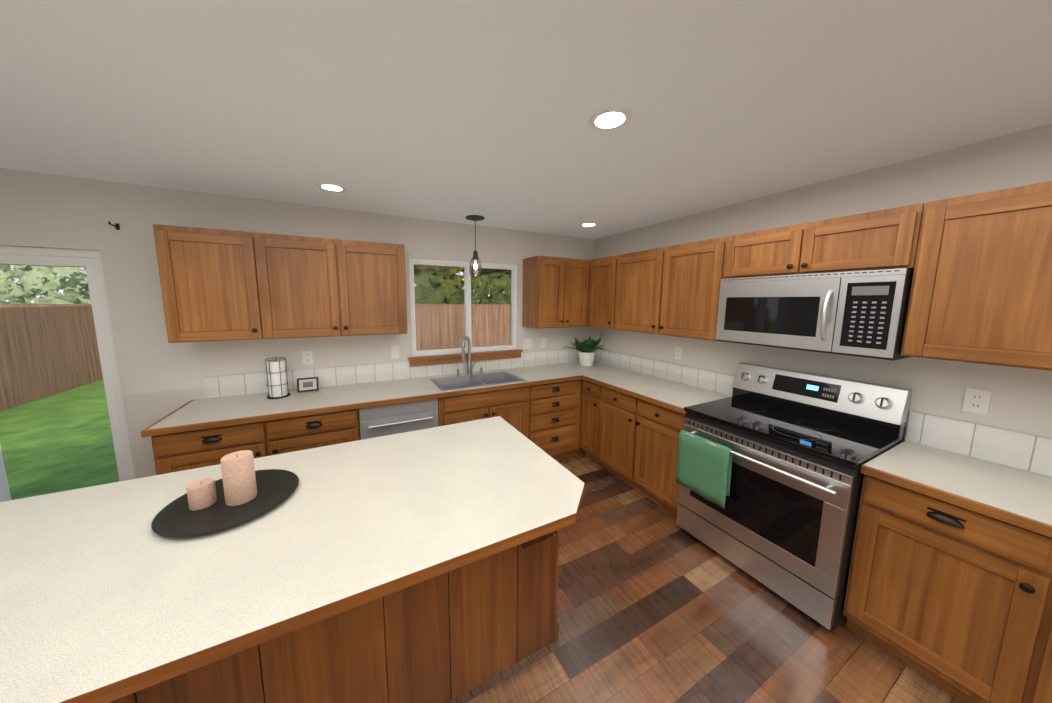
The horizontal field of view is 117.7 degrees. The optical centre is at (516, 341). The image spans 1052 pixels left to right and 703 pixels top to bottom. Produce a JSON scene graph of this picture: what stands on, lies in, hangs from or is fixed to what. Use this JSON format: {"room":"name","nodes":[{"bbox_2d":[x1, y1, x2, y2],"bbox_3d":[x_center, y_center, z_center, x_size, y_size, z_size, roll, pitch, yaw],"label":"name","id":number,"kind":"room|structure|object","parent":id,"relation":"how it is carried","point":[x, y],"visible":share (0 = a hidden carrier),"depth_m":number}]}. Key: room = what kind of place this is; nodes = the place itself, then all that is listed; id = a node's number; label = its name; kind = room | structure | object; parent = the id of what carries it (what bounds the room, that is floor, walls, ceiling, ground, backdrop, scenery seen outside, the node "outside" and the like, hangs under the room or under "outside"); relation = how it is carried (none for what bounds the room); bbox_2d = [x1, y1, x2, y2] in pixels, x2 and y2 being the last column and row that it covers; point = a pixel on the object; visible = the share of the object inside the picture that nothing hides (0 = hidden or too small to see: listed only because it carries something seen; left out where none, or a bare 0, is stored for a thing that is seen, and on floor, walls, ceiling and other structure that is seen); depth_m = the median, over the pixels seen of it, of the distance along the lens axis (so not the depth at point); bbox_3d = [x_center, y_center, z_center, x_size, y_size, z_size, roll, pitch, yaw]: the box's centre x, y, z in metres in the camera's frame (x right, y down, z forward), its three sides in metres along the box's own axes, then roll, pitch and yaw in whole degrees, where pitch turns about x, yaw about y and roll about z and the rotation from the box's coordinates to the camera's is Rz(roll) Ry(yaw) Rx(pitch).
{"room":"kitchen","nodes":[
{"label":"kitchen","id":0,"kind":"room"},
{"bbox_2d":[0,168,595,478],"bbox_3d":[-1.764,0.089,2.815,6.030,2.440,0.160,-3,8,-27],"label":"wall","id":1,"kind":"structure","parent":0,"point":[160,376],"depth_m":2.34},
{"bbox_2d":[0,245,134,501],"bbox_3d":[-3.481,0.412,1.964,1.510,1.990,0.095,-3,8,-27],"label":"sliding glass door","id":2,"kind":"structure","parent":1,"relation":"in","point":[90,261],"depth_m":2.17},
{"bbox_2d":[108,221,119,229],"bbox_3d":[-2.660,-0.764,2.098,0.015,0.040,0.091,-3,8,-27],"label":"curtain hook","id":3,"kind":"object","parent":1,"relation":"attached to","point":[116,225],"visible":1,"depth_m":2.13},
{"bbox_2d":[153,224,276,342],"bbox_3d":[-2.094,-0.391,2.294,0.560,0.749,0.347,-3,8,-27],"label":"upper cabinet","id":4,"kind":"object","parent":1,"relation":"attached to","point":[215,286],"depth_m":2.14},
{"bbox_2d":[302,351,312,364],"bbox_3d":[-1.783,0.142,2.713,0.072,0.118,0.008,-3,8,-27],"label":"electrical outlet","id":5,"kind":"object","parent":1,"relation":"attached to","point":[307,357],"visible":1,"depth_m":2.71},
{"bbox_2d":[265,233,407,338],"bbox_3d":[-1.484,-0.426,2.603,1.061,0.749,0.347,-3,8,-27],"label":"upper cabinet","id":6,"kind":"object","parent":1,"relation":"attached to","point":[323,287],"depth_m":2.46},
{"bbox_2d":[204,349,578,397],"bbox_3d":[-0.713,0.260,3.281,3.747,0.167,0.008,-3,8,-27],"label":"backsplash","id":7,"kind":"structure","parent":1,"relation":"attached to","point":[252,383],"depth_m":2.94},
{"bbox_2d":[391,346,398,358],"bbox_3d":[-1.159,0.106,3.029,0.072,0.118,0.009,-3,8,-27],"label":"light switch","id":8,"kind":"object","parent":1,"relation":"attached to","point":[394,351],"visible":1,"depth_m":3.03},
{"bbox_2d":[408,258,522,366],"bbox_3d":[-0.510,-0.304,3.333,1.242,1.035,0.127,-3,8,-27],"label":"window","id":9,"kind":"structure","parent":1,"relation":"in","point":[442,356],"depth_m":3.32},
{"bbox_2d":[523,338,531,348],"bbox_3d":[0.123,0.027,3.680,0.122,0.118,0.009,-3,8,-27],"label":"light switch","id":10,"kind":"object","parent":1,"relation":"attached to","point":[527,343],"visible":1,"depth_m":3.68},
{"bbox_2d":[540,337,545,347],"bbox_3d":[0.315,0.015,3.778,0.072,0.118,0.008,-3,8,-27],"label":"electrical outlet","id":11,"kind":"object","parent":1,"relation":"attached to","point":[543,343],"visible":1,"depth_m":3.78},
{"bbox_2d":[522,256,588,328],"bbox_3d":[0.460,-0.534,3.555,0.676,0.749,0.410,-3,8,-27],"label":"upper cabinet","id":12,"kind":"object","parent":1,"relation":"attached to","point":[553,287],"depth_m":3.41},
{"bbox_2d":[0,0,1051,238],"bbox_3d":[-0.301,-0.785,-0.189,6.370,0.060,6.600,-3,8,-27],"label":"ceiling","id":13,"kind":"structure","parent":0,"point":[450,110],"depth_m":1.21},
{"bbox_2d":[316,183,346,192],"bbox_3d":[-1.275,-1.057,2.195,0.184,0.006,0.184,-3,8,-27],"label":"recessed light","id":14,"kind":"object","parent":13,"relation":"in","point":[331,187],"visible":0.98,"depth_m":2.19},
{"bbox_2d":[466,215,484,276],"bbox_3d":[-0.389,-0.880,2.992,0.176,0.546,0.176,-3,8,-27],"label":"pendant light","id":15,"kind":"object","parent":13,"relation":"hanging from","point":[475,218],"visible":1,"depth_m":2.98},
{"bbox_2d":[579,223,597,226],"bbox_3d":[0.725,-1.172,3.211,0.184,0.006,0.184,-3,8,-27],"label":"recessed light","id":16,"kind":"object","parent":13,"relation":"in","point":[588,224],"visible":0.96,"depth_m":3.21},
{"bbox_2d":[588,107,632,132],"bbox_3d":[0.398,-0.942,1.359,0.184,0.006,0.184,-3,8,-27],"label":"recessed light","id":17,"kind":"object","parent":13,"relation":"in","point":[610,119],"visible":1,"depth_m":1.35},
{"bbox_2d":[447,452,961,702],"bbox_3d":[-0.315,1.695,0.122,6.370,0.060,6.600,-3,8,-27],"label":"floor","id":18,"kind":"structure","parent":0,"point":[656,603],"depth_m":1.60},
{"bbox_2d":[151,409,359,474],"bbox_3d":[-1.815,0.923,2.446,1.100,0.876,0.630,-3,8,-27],"label":"base cabinet","id":19,"kind":"object","parent":18,"relation":"on","point":[174,452],"depth_m":2.10},
{"bbox_2d":[141,362,621,436],"bbox_3d":[-0.607,0.402,2.989,3.837,0.039,0.652,-3,8,-27],"label":"countertop","id":20,"kind":"structure","parent":19,"relation":"on","point":[198,414],"depth_m":2.43},
{"bbox_2d":[265,357,289,398],"bbox_3d":[-1.874,0.280,2.489,0.150,0.310,0.150,-3,8,-27],"label":"paper towel","id":21,"kind":"object","parent":20,"relation":"on","point":[276,378],"visible":1,"depth_m":2.45},
{"bbox_2d":[297,377,318,392],"bbox_3d":[-1.734,0.360,2.642,0.150,0.116,0.034,-3,8,-27],"label":"photo frame","id":22,"kind":"object","parent":20,"relation":"on","point":[307,384],"visible":1,"depth_m":2.64},
{"bbox_2d":[457,336,482,375],"bbox_3d":[-0.457,0.146,3.228,0.285,0.410,0.188,-3,8,-27],"label":"faucet","id":23,"kind":"object","parent":20,"relation":"on","point":[470,366],"visible":1,"depth_m":3.26},
{"bbox_2d":[430,371,525,390],"bbox_3d":[-0.374,0.466,3.073,0.810,0.194,0.455,-3,8,-27],"label":"sink","id":24,"kind":"object","parent":20,"relation":"in","point":[465,381],"visible":0.33,"depth_m":3.17},
{"bbox_2d":[564,333,604,365],"bbox_3d":[0.823,0.097,3.733,0.451,0.395,0.457,-3,8,-27],"label":"plant","id":25,"kind":"object","parent":20,"relation":"on","point":[586,351],"visible":1,"depth_m":3.72},
{"bbox_2d":[96,520,576,702],"bbox_3d":[-0.935,1.089,1.175,2.362,0.874,0.981,-3,8,-27],"label":"kitchen island","id":26,"kind":"object","parent":18,"relation":"on","point":[433,639],"depth_m":1.21},
{"bbox_2d":[0,416,584,702],"bbox_3d":[-0.958,0.635,1.118,2.416,0.040,1.015,-3,8,-27],"label":"island countertop","id":27,"kind":"structure","parent":26,"relation":"on","point":[96,604],"depth_m":0.97},
{"bbox_2d":[151,469,298,537],"bbox_3d":[-1.065,0.595,1.197,0.408,0.018,0.408,-3,8,-27],"label":"tray","id":28,"kind":"object","parent":27,"relation":"on","point":[177,517],"visible":0.81,"depth_m":1.14},
{"bbox_2d":[186,478,216,510],"bbox_3d":[-1.152,0.555,1.164,0.074,0.089,0.074,-3,8,-27],"label":"candle","id":29,"kind":"object","parent":28,"relation":"on","point":[201,493],"visible":1,"depth_m":1.14},
{"bbox_2d":[220,450,256,505],"bbox_3d":[-1.040,0.507,1.193,0.092,0.178,0.092,-3,8,-27],"label":"candle","id":30,"kind":"object","parent":28,"relation":"on","point":[238,477],"visible":1,"depth_m":1.16},
{"bbox_2d":[358,398,438,439],"bbox_3d":[-1.040,0.885,2.794,0.594,0.873,0.617,-3,8,-27],"label":"dishwasher","id":31,"kind":"object","parent":18,"relation":"on","point":[384,420],"visible":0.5,"depth_m":2.50},
{"bbox_2d":[438,395,530,439],"bbox_3d":[-0.393,0.968,3.185,0.835,0.620,0.630,-3,8,-27],"label":"base cabinet","id":32,"kind":"object","parent":18,"relation":"on","point":[452,411],"depth_m":2.83},
{"bbox_2d":[495,380,578,459],"bbox_3d":[0.205,0.807,3.472,0.652,0.876,0.630,-3,8,-27],"label":"base cabinet","id":33,"kind":"object","parent":18,"relation":"on","point":[554,407],"depth_m":3.19},
{"bbox_2d":[557,361,620,372],"bbox_3d":[0.825,0.324,3.676,0.657,0.039,0.390,-3,8,-27],"label":"countertop","id":34,"kind":"structure","parent":33,"relation":"on","point":[575,368],"depth_m":3.68},
{"bbox_2d":[583,381,594,458],"bbox_3d":[1.029,0.825,3.362,0.629,0.876,0.362,-3,8,-27],"label":"base cabinet","id":35,"kind":"object","parent":18,"relation":"on","point":[586,402],"depth_m":3.28},
{"bbox_2d":[591,384,686,516],"bbox_3d":[1.270,0.885,2.894,0.629,0.876,0.970,-3,8,-27],"label":"base cabinet","id":36,"kind":"object","parent":18,"relation":"on","point":[635,440],"depth_m":2.69},
{"bbox_2d":[581,369,731,414],"bbox_3d":[1.227,0.424,2.900,0.655,0.039,1.129,-3,8,-27],"label":"countertop","id":37,"kind":"structure","parent":36,"relation":"on","point":[671,395],"depth_m":2.78},
{"bbox_2d":[676,362,911,630],"bbox_3d":[1.633,0.831,2.029,0.754,1.203,0.864,-3,8,-27],"label":"range","id":38,"kind":"object","parent":18,"relation":"on","point":[769,475],"visible":1,"depth_m":1.83},
{"bbox_2d":[843,474,1018,702],"bbox_3d":[2.029,1.071,1.453,0.600,0.876,0.556,-3,8,-27],"label":"base cabinet","id":39,"kind":"object","parent":18,"relation":"on","point":[955,601],"depth_m":1.35},
{"bbox_2d":[979,527,1051,702],"bbox_3d":[2.327,1.145,0.874,0.600,0.876,1.029,-3,8,-27],"label":"base cabinet","id":40,"kind":"object","parent":18,"relation":"on","point":[1019,670],"depth_m":1.16},
{"bbox_2d":[860,440,1051,537],"bbox_3d":[2.224,0.668,0.998,0.622,0.039,1.449,-3,8,-27],"label":"countertop","id":41,"kind":"structure","parent":40,"relation":"on","point":[1021,498],"depth_m":1.36},
{"bbox_2d":[592,124,1051,440],"bbox_3d":[2.457,0.295,1.371,0.160,2.440,6.600,-3,8,-27],"label":"wall","id":42,"kind":"structure","parent":0,"point":[1021,398],"depth_m":1.79},
{"bbox_2d":[585,255,620,329],"bbox_3d":[1.030,-0.516,3.434,0.424,0.749,0.493,-3,8,-27],"label":"upper cabinet","id":43,"kind":"object","parent":42,"relation":"attached to","point":[603,287],"depth_m":3.37},
{"bbox_2d":[594,349,733,395],"bbox_3d":[1.365,0.267,3.324,0.008,0.167,1.788,-3,8,-27],"label":"backsplash","id":44,"kind":"structure","parent":42,"relation":"attached to","point":[721,383],"depth_m":3.07},
{"bbox_2d":[617,237,724,340],"bbox_3d":[1.369,-0.442,2.860,0.347,0.749,1.120,-3,8,-27],"label":"upper cabinet","id":45,"kind":"object","parent":42,"relation":"attached to","point":[674,290],"depth_m":2.63},
{"bbox_2d":[675,346,682,359],"bbox_3d":[1.523,0.111,2.995,0.008,0.118,0.072,-3,8,-27],"label":"electrical outlet","id":46,"kind":"object","parent":42,"relation":"attached to","point":[678,352],"visible":1,"depth_m":2.99},
{"bbox_2d":[725,226,788,278],"bbox_3d":[1.738,-0.576,2.118,0.347,0.293,0.494,-3,8,-27],"label":"upper cabinet","id":47,"kind":"object","parent":42,"relation":"attached to","point":[758,253],"depth_m":2.09},
{"bbox_2d":[781,203,924,274],"bbox_3d":[1.912,-0.533,1.782,0.347,0.293,0.491,-3,8,-27],"label":"upper cabinet","id":48,"kind":"object","parent":42,"relation":"attached to","point":[890,238],"depth_m":1.67},
{"bbox_2d":[716,268,913,360],"bbox_3d":[1.782,-0.181,1.973,0.442,0.443,0.859,-3,8,-27],"label":"microwave","id":49,"kind":"object","parent":48,"relation":"attached to","point":[857,313],"visible":0.98,"depth_m":1.77},
{"bbox_2d":[900,181,1051,370],"bbox_3d":[2.152,-0.262,1.339,0.347,0.718,0.566,-3,8,-27],"label":"upper cabinet","id":50,"kind":"object","parent":42,"relation":"attached to","point":[980,264],"depth_m":1.33},
{"bbox_2d":[962,388,991,414],"bbox_3d":[2.260,0.295,1.564,0.008,0.118,0.072,-3,8,-27],"label":"electrical outlet","id":51,"kind":"object","parent":42,"relation":"attached to","point":[977,401],"visible":1,"depth_m":1.56},
{"bbox_2d":[906,411,1051,476],"bbox_3d":[2.498,0.550,1.124,0.008,0.167,1.448,-3,8,-27],"label":"backsplash","id":52,"kind":"structure","parent":42,"relation":"attached to","point":[1026,452],"depth_m":1.55},
{"label":"outside","id":53,"kind":"structure","parent":0,"visible":0},
{"bbox_2d":[0,346,420,499],"bbox_3d":[-19.790,-1.950,30.811,70.000,0.100,66.160,-3,8,-27],"label":"ground","id":54,"kind":"structure","parent":53,"point":[81,467],"depth_m":4.35},
{"bbox_2d":[0,306,102,411],"bbox_3d":[-8.744,0.412,4.885,0.020,1.800,7.096,-3,8,-27],"label":"fence","id":55,"kind":"object","parent":54,"relation":"on","point":[13,321],"depth_m":6.42},
{"bbox_2d":[0,304,510,350],"bbox_3d":[-7.715,-0.184,9.519,36.064,1.840,0.080,-3,8,-27],"label":"fence","id":56,"kind":"object","parent":54,"relation":"on","point":[489,325],"depth_m":12.21},
{"bbox_2d":[0,264,510,316],"bbox_3d":[-8.921,-4.072,13.515,37.122,8.722,11.013,-3,8,-27],"label":"trees","id":57,"kind":"object","parent":54,"relation":"on","point":[500,294],"depth_m":10.37}
]}

